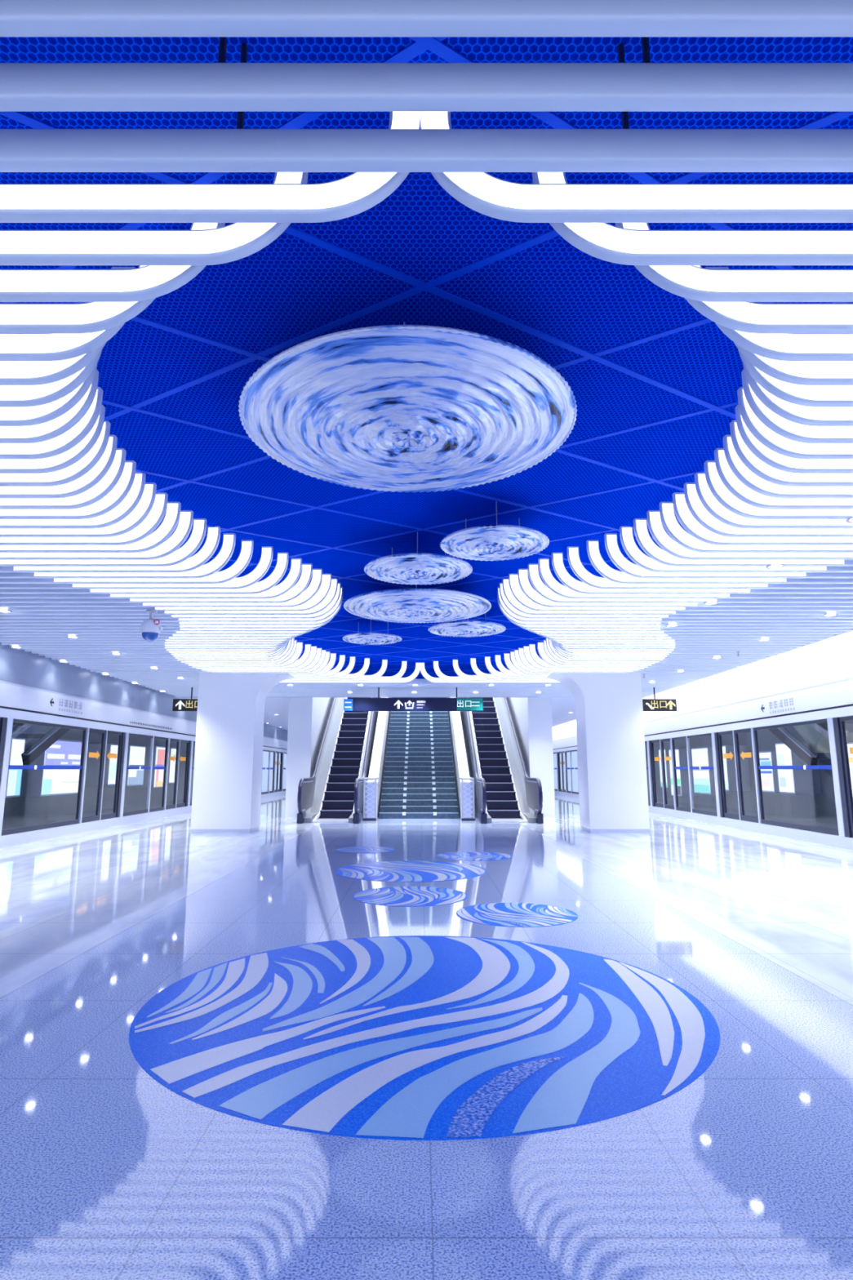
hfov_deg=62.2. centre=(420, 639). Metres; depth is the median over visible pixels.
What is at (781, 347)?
ceiling slat
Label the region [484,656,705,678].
ceiling slat
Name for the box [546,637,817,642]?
ceiling slat
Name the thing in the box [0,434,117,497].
ceiling slat
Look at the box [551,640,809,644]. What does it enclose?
ceiling slat
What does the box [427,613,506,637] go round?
disc
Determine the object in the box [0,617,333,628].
ceiling slat
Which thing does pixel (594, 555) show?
ceiling slat
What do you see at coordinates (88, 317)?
ceiling slat
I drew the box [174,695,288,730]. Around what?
ceiling
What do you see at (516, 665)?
ceiling slat
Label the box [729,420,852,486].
ceiling slat
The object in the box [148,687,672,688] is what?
ceiling bar
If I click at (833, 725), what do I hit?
post
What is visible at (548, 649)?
ceiling slat
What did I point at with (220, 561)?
ceiling slat
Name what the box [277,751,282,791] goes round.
sliding door
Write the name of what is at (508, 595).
ceiling slat
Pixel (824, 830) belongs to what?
screen
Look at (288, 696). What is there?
wall
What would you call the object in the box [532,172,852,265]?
ceiling slat
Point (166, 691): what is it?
ceiling bar
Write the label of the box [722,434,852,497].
ceiling slat
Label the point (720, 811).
post
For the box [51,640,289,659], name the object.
ceiling slat
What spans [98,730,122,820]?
sliding door
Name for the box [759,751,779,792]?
poster lightbox
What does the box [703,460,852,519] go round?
ceiling slat
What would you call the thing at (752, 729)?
slim post
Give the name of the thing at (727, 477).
ceiling slat
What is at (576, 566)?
ceiling slat
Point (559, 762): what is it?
sliding door
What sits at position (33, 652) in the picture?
ceiling slat
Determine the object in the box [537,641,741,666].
ceiling slat
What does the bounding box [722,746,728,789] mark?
poster
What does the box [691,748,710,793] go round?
poster
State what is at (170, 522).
ceiling slat
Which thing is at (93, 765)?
poster lightbox
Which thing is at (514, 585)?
ceiling slat
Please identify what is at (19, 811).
wall
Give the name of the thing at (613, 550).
ceiling slat
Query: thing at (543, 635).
ceiling slat
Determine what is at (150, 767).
screen
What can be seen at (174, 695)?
ceiling bar
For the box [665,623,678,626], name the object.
recessed light
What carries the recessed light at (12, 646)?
attached to the ceiling slat at (21, 646)
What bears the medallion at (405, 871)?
on the floor
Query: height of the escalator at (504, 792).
6.256 m
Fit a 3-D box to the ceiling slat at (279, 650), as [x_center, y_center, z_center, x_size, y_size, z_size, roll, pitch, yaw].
[-4.694,0.039,13.002,4.571,0.500,0.062,0,-10,0]
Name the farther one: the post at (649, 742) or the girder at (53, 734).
the post at (649, 742)
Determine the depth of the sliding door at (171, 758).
20.61 m
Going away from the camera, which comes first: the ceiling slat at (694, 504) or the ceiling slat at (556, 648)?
the ceiling slat at (694, 504)
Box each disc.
[238,321,577,492]
[342,619,401,644]
[343,588,491,622]
[364,532,472,585]
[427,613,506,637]
[440,501,549,560]
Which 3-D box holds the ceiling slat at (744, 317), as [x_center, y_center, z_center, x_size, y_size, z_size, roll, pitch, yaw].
[3.853,-1.716,3.404,5.294,0.500,0.062,0,-10,0]
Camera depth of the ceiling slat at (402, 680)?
17.05 m
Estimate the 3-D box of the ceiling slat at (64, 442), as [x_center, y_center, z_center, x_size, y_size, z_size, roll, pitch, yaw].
[-4.575,-1.465,4.775,4.810,0.500,0.062,0,-10,0]
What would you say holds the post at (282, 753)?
on the trim at (13, 839)
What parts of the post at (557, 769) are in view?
post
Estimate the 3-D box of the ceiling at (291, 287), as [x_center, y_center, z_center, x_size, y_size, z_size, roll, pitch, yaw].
[0.000,-0.948,9.272,14.400,0.100,22.900,0,-10,0]
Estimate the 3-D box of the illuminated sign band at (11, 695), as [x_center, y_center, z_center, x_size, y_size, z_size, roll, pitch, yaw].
[-7.135,2.811,22.308,0.130,0.385,49.900,0,-10,0]
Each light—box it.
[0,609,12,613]
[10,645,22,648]
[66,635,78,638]
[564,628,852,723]
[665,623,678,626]
[703,600,718,604]
[758,638,770,641]
[765,563,785,568]
[822,613,838,617]
[845,516,852,523]
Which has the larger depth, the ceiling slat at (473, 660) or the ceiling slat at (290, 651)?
the ceiling slat at (473, 660)
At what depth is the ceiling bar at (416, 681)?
17.27 m
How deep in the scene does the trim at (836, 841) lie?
14.63 m
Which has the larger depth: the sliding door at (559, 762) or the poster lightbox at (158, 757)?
the sliding door at (559, 762)
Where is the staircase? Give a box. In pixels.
[378,697,458,818]
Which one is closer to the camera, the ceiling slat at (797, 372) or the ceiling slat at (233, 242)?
the ceiling slat at (233, 242)
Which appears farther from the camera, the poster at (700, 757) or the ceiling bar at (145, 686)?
the poster at (700, 757)
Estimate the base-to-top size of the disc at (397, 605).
0.429 m
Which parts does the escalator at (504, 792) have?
balustrade panel, handrail, comb plate, balustrade panel, handrail, grey panel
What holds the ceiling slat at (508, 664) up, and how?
attached to the ceiling at (291, 287)
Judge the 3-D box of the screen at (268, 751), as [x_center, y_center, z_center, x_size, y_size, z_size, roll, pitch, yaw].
[-7.130,6.169,33.070,0.060,1.980,2.820,0,-10,0]
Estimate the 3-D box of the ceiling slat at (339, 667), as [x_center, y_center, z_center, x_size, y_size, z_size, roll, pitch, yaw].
[-4.337,0.583,15.972,5.286,0.500,0.062,0,-10,0]
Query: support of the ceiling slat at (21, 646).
attached to the ceiling at (291, 287)
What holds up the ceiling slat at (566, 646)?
attached to the ceiling at (291, 287)
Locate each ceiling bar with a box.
[0,0,852,36]
[0,36,852,111]
[0,43,852,172]
[137,684,682,684]
[138,678,686,684]
[142,684,679,686]
[145,686,675,687]
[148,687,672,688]
[151,688,669,689]
[155,689,666,690]
[158,690,663,691]
[164,692,657,693]
[165,691,660,692]
[168,693,653,693]
[170,693,652,694]
[173,694,649,695]
[176,695,647,696]
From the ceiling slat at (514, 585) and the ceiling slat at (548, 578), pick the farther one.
the ceiling slat at (514, 585)
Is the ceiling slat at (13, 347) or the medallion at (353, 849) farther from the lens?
the medallion at (353, 849)
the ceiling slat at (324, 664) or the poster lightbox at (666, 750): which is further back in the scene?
the poster lightbox at (666, 750)
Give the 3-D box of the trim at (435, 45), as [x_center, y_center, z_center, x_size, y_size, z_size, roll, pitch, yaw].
[0.030,-0.669,10.492,14.023,0.009,20.037,0,-10,0]
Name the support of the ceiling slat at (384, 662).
attached to the ceiling at (291, 287)
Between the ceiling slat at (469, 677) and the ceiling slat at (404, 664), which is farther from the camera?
the ceiling slat at (404, 664)
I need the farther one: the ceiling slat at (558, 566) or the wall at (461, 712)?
the wall at (461, 712)
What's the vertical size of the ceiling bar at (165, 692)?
0.500 m
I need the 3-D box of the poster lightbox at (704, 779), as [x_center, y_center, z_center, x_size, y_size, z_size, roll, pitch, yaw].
[10.043,4.518,24.454,0.694,1.570,1.453,0,-10,0]
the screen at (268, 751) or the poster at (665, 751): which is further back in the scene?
the screen at (268, 751)
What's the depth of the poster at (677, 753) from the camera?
26.60 m
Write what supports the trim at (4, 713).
on the screen
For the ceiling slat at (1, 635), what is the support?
attached to the ceiling at (291, 287)
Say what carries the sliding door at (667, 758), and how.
on the trim at (836, 841)
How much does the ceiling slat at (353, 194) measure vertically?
0.500 m
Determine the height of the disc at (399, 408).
0.436 m
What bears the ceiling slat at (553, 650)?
attached to the ceiling at (291, 287)
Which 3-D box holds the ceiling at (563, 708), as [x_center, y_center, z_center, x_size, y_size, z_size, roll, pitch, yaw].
[5.150,4.007,33.729,2.700,0.150,27.000,0,-10,0]
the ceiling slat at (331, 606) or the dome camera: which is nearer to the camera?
the dome camera
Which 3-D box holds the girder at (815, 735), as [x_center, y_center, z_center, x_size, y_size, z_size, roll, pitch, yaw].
[9.722,2.060,16.545,1.353,1.159,1.260,0,-10,0]
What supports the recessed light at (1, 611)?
attached to the ceiling slat at (326, 584)
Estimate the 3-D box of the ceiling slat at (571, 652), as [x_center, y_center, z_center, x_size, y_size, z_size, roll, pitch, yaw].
[4.431,-0.003,12.773,4.137,0.500,0.062,0,-10,0]
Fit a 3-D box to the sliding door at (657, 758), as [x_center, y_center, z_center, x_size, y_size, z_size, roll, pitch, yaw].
[7.135,3.996,21.184,0.070,1.980,0.885,0,-10,0]
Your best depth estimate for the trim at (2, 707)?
15.14 m
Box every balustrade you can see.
[362,697,391,821]
[447,697,475,821]
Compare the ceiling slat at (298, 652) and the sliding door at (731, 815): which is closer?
the ceiling slat at (298, 652)
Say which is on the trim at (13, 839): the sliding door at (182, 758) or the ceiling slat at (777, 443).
the sliding door at (182, 758)
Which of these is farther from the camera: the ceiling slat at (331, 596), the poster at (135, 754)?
the poster at (135, 754)
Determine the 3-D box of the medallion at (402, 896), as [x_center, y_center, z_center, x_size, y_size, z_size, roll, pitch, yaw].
[-0.100,2.671,7.390,1.229,0.003,1.229,0,-10,0]
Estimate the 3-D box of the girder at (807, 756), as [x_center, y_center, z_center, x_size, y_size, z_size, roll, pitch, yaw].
[8.960,2.259,17.684,0.160,1.831,3.100,0,-10,0]
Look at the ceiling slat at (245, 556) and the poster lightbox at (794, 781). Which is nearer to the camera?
the ceiling slat at (245, 556)
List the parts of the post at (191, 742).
post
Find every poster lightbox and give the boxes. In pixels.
[5,737,25,797]
[19,738,81,796]
[85,743,118,785]
[106,745,145,786]
[134,746,165,787]
[167,747,176,783]
[658,748,671,787]
[668,748,700,795]
[691,746,731,794]
[722,745,751,791]
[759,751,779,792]
[775,742,822,794]
[847,742,852,794]
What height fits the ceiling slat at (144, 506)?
0.500 m
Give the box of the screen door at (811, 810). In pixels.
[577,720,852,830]
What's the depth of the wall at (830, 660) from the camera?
14.61 m
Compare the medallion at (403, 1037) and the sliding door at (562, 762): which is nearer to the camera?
the medallion at (403, 1037)
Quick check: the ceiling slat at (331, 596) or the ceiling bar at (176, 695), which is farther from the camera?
the ceiling bar at (176, 695)
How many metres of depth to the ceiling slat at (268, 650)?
12.48 m
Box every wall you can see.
[0,642,288,741]
[1,722,262,830]
[284,697,333,816]
[288,696,551,697]
[372,711,471,787]
[506,697,555,816]
[552,631,852,741]
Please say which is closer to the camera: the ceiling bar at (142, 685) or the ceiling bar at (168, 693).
the ceiling bar at (142, 685)
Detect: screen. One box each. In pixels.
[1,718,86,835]
[123,733,168,816]
[261,749,275,794]
[564,750,578,794]
[671,733,717,816]
[753,718,839,835]
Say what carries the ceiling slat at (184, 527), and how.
attached to the ceiling at (291, 287)
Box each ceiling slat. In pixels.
[0,111,420,222]
[0,172,307,265]
[0,222,225,302]
[0,265,155,333]
[0,266,135,360]
[0,342,106,385]
[0,350,102,406]
[0,364,97,426]
[0,368,98,443]
[0,386,102,458]
[0,404,105,473]
[0,421,110,486]
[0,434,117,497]
[0,448,126,509]
[0,460,136,519]
[0,471,146,528]
[0,482,156,537]
[0,492,168,545]
[0,502,181,552]
[0,510,193,559]
[0,518,207,566]
[0,525,220,572]
[0,533,235,578]
[0,539,253,583]
[0,546,273,589]
[0,552,288,594]
[0,558,302,598]
[0,563,312,603]
[0,568,322,607]
[0,573,331,611]
[0,577,337,614]
[0,582,341,618]
[0,586,342,622]
[0,596,342,625]
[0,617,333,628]
[0,626,319,631]
[0,631,310,634]
[0,633,303,636]
[0,636,295,639]
[0,638,292,642]
[1,640,289,644]
[9,643,284,647]
[17,642,285,649]
[24,643,285,651]
[31,644,284,653]
[38,641,287,655]
[44,640,288,657]
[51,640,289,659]
[57,639,292,661]
[67,637,294,662]
[69,640,297,665]
[75,641,302,666]
[80,644,311,668]
[85,645,317,669]
[90,647,322,671]
[95,649,326,672]
[100,651,329,674]
[106,653,336,675]
[109,654,345,676]
[114,656,355,678]
[118,657,369,679]
[122,659,387,680]
[126,661,407,681]
[130,662,420,683]
[420,111,852,222]
[420,662,689,683]
[433,661,693,681]
[452,659,697,680]
[470,657,701,679]
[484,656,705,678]
[494,654,709,676]
[497,586,852,622]
[497,595,852,625]
[498,582,852,618]
[502,577,852,614]
[503,653,713,675]
[508,573,852,611]
[509,619,852,628]
[510,651,717,674]
[514,649,722,672]
[517,568,852,607]
[518,647,726,671]
[520,626,851,631]
[523,645,731,669]
[528,563,852,603]
[528,630,842,634]
[528,644,736,668]
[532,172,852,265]
[536,633,834,636]
[537,558,852,598]
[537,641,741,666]
[542,640,746,665]
[544,636,825,639]
[545,637,751,662]
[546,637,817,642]
[547,639,757,661]
[551,552,852,594]
[551,640,763,659]
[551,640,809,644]
[551,641,768,657]
[552,641,775,655]
[554,642,795,649]
[555,642,802,647]
[555,644,788,651]
[556,645,782,653]
[567,546,852,589]
[586,539,852,583]
[604,533,852,578]
[615,222,852,302]
[619,525,852,572]
[633,518,852,566]
[646,510,852,559]
[658,502,852,552]
[672,492,852,545]
[683,482,852,537]
[684,265,852,333]
[694,472,852,528]
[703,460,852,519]
[704,266,852,360]
[714,448,852,509]
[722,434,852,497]
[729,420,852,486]
[733,342,852,385]
[734,404,852,473]
[737,349,852,406]
[737,386,852,458]
[741,369,852,443]
[742,363,852,426]
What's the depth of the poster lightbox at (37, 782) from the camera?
18.74 m
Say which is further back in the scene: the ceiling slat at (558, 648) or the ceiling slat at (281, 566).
the ceiling slat at (558, 648)
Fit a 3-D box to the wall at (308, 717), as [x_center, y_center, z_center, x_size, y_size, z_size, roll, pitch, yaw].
[-3.460,2.196,27.021,0.680,8.000,13.050,0,-10,0]
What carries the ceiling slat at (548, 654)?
attached to the ceiling at (291, 287)
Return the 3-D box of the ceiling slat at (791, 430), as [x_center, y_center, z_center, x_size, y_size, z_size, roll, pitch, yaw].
[4.298,-1.507,4.547,4.404,0.500,0.062,0,-10,0]
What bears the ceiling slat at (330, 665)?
attached to the ceiling at (291, 287)
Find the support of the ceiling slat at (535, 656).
attached to the ceiling at (291, 287)
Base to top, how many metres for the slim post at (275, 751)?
1.980 m
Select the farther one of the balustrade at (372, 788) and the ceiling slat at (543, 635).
the balustrade at (372, 788)
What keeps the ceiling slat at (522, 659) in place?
attached to the ceiling at (291, 287)
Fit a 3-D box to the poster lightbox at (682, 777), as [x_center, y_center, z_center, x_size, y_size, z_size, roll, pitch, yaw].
[10.043,5.038,26.922,0.693,1.746,1.094,0,-10,0]
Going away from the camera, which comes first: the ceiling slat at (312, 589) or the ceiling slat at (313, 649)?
the ceiling slat at (312, 589)
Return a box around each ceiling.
[0,36,852,678]
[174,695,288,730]
[551,696,644,726]
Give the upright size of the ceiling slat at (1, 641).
0.500 m
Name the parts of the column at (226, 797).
skirting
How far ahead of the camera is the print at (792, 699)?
13.85 m
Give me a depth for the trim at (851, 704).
14.77 m
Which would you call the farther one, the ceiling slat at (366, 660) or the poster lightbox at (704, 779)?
the poster lightbox at (704, 779)
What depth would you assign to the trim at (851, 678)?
14.77 m
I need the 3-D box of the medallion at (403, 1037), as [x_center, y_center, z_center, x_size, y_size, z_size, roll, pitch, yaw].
[0.022,2.063,4.063,3.143,0.003,3.143,3,-11,-18]
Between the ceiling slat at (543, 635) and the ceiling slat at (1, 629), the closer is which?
the ceiling slat at (1, 629)
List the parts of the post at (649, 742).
post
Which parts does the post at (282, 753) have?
post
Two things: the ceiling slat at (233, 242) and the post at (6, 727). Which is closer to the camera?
the ceiling slat at (233, 242)
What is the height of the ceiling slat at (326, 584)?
0.500 m
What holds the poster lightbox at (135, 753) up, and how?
attached to the wall at (19, 811)
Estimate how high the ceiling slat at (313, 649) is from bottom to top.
0.500 m
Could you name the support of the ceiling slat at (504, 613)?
attached to the ceiling at (291, 287)
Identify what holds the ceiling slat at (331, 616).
attached to the ceiling at (291, 287)
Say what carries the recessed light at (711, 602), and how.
attached to the ceiling slat at (540, 588)
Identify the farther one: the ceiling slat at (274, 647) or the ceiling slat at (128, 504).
the ceiling slat at (274, 647)
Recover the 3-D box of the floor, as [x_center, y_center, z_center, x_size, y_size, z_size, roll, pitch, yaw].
[0.000,5.376,21.839,14.300,0.120,49.900,0,-10,0]
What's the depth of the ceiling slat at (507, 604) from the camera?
9.73 m
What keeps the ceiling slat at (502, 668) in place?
attached to the ceiling at (291, 287)
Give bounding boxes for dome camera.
[140,609,162,641]
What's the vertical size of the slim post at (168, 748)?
1.980 m
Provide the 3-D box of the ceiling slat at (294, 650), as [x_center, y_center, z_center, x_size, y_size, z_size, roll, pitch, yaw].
[-4.725,0.248,14.144,4.510,0.500,0.062,0,-10,0]
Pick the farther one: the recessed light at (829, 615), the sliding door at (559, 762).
the sliding door at (559, 762)
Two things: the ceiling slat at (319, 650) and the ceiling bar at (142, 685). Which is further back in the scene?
the ceiling bar at (142, 685)
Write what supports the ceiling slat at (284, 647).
attached to the ceiling at (291, 287)
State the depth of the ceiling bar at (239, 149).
2.43 m
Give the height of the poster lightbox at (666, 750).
1.509 m
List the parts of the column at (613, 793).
skirting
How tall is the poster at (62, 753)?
1.390 m
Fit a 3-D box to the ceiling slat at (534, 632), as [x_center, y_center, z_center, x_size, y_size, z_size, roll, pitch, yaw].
[3.980,-0.337,10.945,5.041,0.500,0.062,0,-10,0]
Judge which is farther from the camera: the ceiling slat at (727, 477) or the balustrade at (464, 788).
the balustrade at (464, 788)
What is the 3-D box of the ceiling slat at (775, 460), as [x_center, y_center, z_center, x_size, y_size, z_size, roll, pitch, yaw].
[4.379,-1.423,5.004,4.243,0.500,0.062,0,-10,0]
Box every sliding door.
[81,728,106,822]
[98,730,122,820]
[165,737,179,809]
[175,739,189,808]
[274,751,278,792]
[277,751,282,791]
[558,751,563,791]
[561,751,565,792]
[651,739,665,808]
[661,737,674,809]
[717,730,741,820]
[734,728,758,822]
[839,715,852,837]
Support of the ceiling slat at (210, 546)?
attached to the ceiling at (291, 287)
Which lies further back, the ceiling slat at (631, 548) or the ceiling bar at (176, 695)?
the ceiling bar at (176, 695)
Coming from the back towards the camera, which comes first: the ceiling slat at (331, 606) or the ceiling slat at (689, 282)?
the ceiling slat at (331, 606)
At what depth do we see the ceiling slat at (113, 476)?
5.63 m
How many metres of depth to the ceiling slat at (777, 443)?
4.72 m
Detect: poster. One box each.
[41,740,81,794]
[108,745,118,783]
[127,746,145,784]
[154,746,164,786]
[658,750,666,786]
[668,750,681,795]
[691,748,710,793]
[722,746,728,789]
[759,752,773,791]
[775,743,794,792]
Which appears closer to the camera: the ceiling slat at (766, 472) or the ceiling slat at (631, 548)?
the ceiling slat at (766, 472)
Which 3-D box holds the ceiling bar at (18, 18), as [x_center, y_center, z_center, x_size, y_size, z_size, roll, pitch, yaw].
[-0.240,-1.966,2.034,13.480,0.500,0.060,0,-10,0]
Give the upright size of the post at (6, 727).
1.980 m
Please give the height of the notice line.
0.045 m
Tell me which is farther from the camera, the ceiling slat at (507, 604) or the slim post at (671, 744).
the slim post at (671, 744)
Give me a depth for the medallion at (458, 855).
10.76 m
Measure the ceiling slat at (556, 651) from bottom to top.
0.500 m
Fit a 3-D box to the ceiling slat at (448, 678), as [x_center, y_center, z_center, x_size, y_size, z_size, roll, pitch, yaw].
[3.406,0.750,16.886,6.188,0.500,0.062,0,-10,0]
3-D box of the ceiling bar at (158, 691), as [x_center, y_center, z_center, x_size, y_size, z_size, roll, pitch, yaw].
[-0.240,1.126,18.944,13.480,0.500,0.060,0,-10,0]
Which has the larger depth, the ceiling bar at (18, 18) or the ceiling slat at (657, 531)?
the ceiling slat at (657, 531)
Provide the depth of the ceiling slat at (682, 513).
6.54 m
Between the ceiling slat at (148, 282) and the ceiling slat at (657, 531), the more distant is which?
the ceiling slat at (657, 531)
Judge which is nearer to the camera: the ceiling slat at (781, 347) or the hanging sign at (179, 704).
the ceiling slat at (781, 347)
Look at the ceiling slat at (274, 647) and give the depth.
12.24 m
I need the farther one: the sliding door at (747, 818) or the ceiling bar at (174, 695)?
the ceiling bar at (174, 695)
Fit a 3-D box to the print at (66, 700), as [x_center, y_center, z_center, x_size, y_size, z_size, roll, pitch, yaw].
[-7.068,1.315,14.144,0.004,0.240,1.320,0,-10,0]
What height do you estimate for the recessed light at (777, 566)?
0.018 m
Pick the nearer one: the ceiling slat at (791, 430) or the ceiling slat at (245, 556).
the ceiling slat at (791, 430)
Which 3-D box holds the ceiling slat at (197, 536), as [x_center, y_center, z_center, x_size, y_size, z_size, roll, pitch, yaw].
[-4.598,-1.005,7.289,4.763,0.500,0.062,0,-10,0]
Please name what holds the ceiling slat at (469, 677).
attached to the ceiling at (291, 287)
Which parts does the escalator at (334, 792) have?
grey panel, handrail, balustrade panel, comb plate, handrail, balustrade panel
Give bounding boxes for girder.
[12,724,70,764]
[768,727,818,765]
[793,722,852,752]
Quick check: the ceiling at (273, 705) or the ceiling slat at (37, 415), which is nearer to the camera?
the ceiling slat at (37, 415)
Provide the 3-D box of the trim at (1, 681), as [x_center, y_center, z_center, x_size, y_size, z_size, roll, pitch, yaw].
[-7.145,2.602,22.346,0.110,0.040,49.900,0,-10,0]
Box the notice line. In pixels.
[129,721,172,729]
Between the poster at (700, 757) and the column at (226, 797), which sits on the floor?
the column at (226, 797)
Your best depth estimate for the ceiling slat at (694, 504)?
6.31 m
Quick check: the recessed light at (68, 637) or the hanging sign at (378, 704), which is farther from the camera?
the hanging sign at (378, 704)
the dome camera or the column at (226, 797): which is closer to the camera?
the dome camera
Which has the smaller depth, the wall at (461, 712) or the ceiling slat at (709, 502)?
the ceiling slat at (709, 502)
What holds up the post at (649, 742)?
on the trim at (836, 841)
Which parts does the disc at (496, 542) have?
suspension rod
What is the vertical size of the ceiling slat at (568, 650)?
0.500 m
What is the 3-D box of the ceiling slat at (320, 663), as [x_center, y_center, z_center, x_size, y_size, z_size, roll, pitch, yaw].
[-4.509,0.457,15.287,4.941,0.500,0.062,0,-10,0]
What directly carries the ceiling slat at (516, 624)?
attached to the ceiling at (291, 287)
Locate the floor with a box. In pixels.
[0,794,852,1279]
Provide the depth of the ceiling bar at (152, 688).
18.44 m
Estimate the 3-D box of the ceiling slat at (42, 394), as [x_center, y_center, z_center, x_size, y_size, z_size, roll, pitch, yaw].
[-4.417,-1.590,4.090,5.127,0.500,0.062,0,-10,0]
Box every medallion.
[128,935,719,1140]
[335,860,486,882]
[336,846,394,853]
[352,886,467,906]
[435,851,511,860]
[456,902,577,927]
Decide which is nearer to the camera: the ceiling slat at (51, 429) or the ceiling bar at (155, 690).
the ceiling slat at (51, 429)
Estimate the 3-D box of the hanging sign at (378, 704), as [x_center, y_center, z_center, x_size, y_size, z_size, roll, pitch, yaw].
[-0.165,1.501,17.925,3.530,0.605,0.110,0,-10,0]
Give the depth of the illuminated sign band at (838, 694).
14.90 m
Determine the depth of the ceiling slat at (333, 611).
9.96 m
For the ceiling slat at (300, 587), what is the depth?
8.82 m
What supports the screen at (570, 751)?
on the trim at (836, 841)
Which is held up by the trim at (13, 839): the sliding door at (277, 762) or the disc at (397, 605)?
the sliding door at (277, 762)
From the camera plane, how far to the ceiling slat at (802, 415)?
4.26 m
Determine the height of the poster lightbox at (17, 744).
1.400 m
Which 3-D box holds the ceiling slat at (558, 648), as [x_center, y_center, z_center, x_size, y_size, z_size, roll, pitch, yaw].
[4.454,0.039,13.002,4.091,0.500,0.062,0,-10,0]
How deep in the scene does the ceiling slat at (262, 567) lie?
8.14 m
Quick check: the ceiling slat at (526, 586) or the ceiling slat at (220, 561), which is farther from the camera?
the ceiling slat at (526, 586)
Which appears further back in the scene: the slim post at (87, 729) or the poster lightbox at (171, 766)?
the poster lightbox at (171, 766)
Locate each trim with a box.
[0,36,852,675]
[0,680,287,742]
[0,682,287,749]
[0,706,285,749]
[0,707,287,752]
[0,791,285,848]
[552,677,852,742]
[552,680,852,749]
[552,703,852,750]
[553,706,852,752]
[554,791,852,850]
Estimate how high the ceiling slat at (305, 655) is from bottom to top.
0.500 m
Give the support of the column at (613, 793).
on the floor
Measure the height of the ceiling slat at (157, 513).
0.500 m
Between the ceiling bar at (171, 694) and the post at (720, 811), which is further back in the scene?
the ceiling bar at (171, 694)
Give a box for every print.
[49,698,82,714]
[760,697,795,713]
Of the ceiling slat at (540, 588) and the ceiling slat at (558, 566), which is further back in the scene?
the ceiling slat at (540, 588)
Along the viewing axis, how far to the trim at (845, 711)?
14.65 m
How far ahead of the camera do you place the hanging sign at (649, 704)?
17.86 m
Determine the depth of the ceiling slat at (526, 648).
14.76 m
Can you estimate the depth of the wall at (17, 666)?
14.92 m
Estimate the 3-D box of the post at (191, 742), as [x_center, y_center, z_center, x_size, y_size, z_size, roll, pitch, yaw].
[-7.140,4.102,21.767,0.120,1.980,0.280,0,-10,0]
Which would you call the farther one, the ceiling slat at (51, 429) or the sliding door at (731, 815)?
the sliding door at (731, 815)
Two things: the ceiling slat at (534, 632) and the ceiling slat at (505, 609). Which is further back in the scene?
the ceiling slat at (534, 632)
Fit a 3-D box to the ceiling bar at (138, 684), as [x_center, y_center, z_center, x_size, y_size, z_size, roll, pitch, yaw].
[-0.240,0.875,17.573,13.480,0.500,0.060,0,-10,0]
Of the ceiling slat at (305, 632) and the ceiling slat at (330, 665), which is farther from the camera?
the ceiling slat at (330, 665)
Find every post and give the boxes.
[0,717,13,835]
[78,728,89,823]
[115,732,128,817]
[162,737,169,809]
[182,740,193,806]
[271,751,275,792]
[279,751,284,791]
[556,751,560,791]
[564,751,568,792]
[646,740,657,806]
[670,737,677,809]
[711,732,724,817]
[751,728,761,823]
[826,717,851,837]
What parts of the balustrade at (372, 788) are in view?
steel post, glass, foot plate, rail, steel post, steel rail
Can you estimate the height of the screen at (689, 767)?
1.980 m
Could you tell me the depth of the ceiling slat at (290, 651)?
13.85 m
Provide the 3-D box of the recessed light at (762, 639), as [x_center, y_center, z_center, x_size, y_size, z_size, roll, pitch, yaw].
[5.530,-0.004,11.357,0.180,0.018,0.180,0,-10,0]
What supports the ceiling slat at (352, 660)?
attached to the ceiling at (291, 287)
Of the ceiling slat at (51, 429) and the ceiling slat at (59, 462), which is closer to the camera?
the ceiling slat at (51, 429)
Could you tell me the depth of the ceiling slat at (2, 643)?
11.79 m
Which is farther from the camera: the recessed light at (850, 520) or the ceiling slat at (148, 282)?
the recessed light at (850, 520)
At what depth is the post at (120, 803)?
16.84 m
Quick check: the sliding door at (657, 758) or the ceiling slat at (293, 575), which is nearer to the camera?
the ceiling slat at (293, 575)
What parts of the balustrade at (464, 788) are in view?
steel rail, steel post, rail, foot plate, glass, steel post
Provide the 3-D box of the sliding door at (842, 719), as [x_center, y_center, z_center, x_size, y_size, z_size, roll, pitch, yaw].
[7.135,2.208,11.406,0.070,1.980,0.885,0,-10,0]
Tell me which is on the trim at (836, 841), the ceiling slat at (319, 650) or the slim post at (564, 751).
the slim post at (564, 751)
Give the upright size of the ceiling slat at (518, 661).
0.500 m
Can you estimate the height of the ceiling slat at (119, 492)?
0.500 m
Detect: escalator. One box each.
[297,697,377,823]
[460,697,543,823]
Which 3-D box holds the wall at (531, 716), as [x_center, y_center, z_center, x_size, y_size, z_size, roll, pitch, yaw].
[3.460,2.196,27.021,0.680,8.000,13.050,0,-10,0]
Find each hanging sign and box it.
[172,687,197,711]
[343,687,483,711]
[642,687,676,711]
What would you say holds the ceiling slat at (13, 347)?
attached to the ceiling at (291, 287)
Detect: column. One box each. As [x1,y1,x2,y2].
[190,672,295,832]
[545,672,649,832]
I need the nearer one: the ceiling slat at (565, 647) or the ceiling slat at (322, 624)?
the ceiling slat at (322, 624)

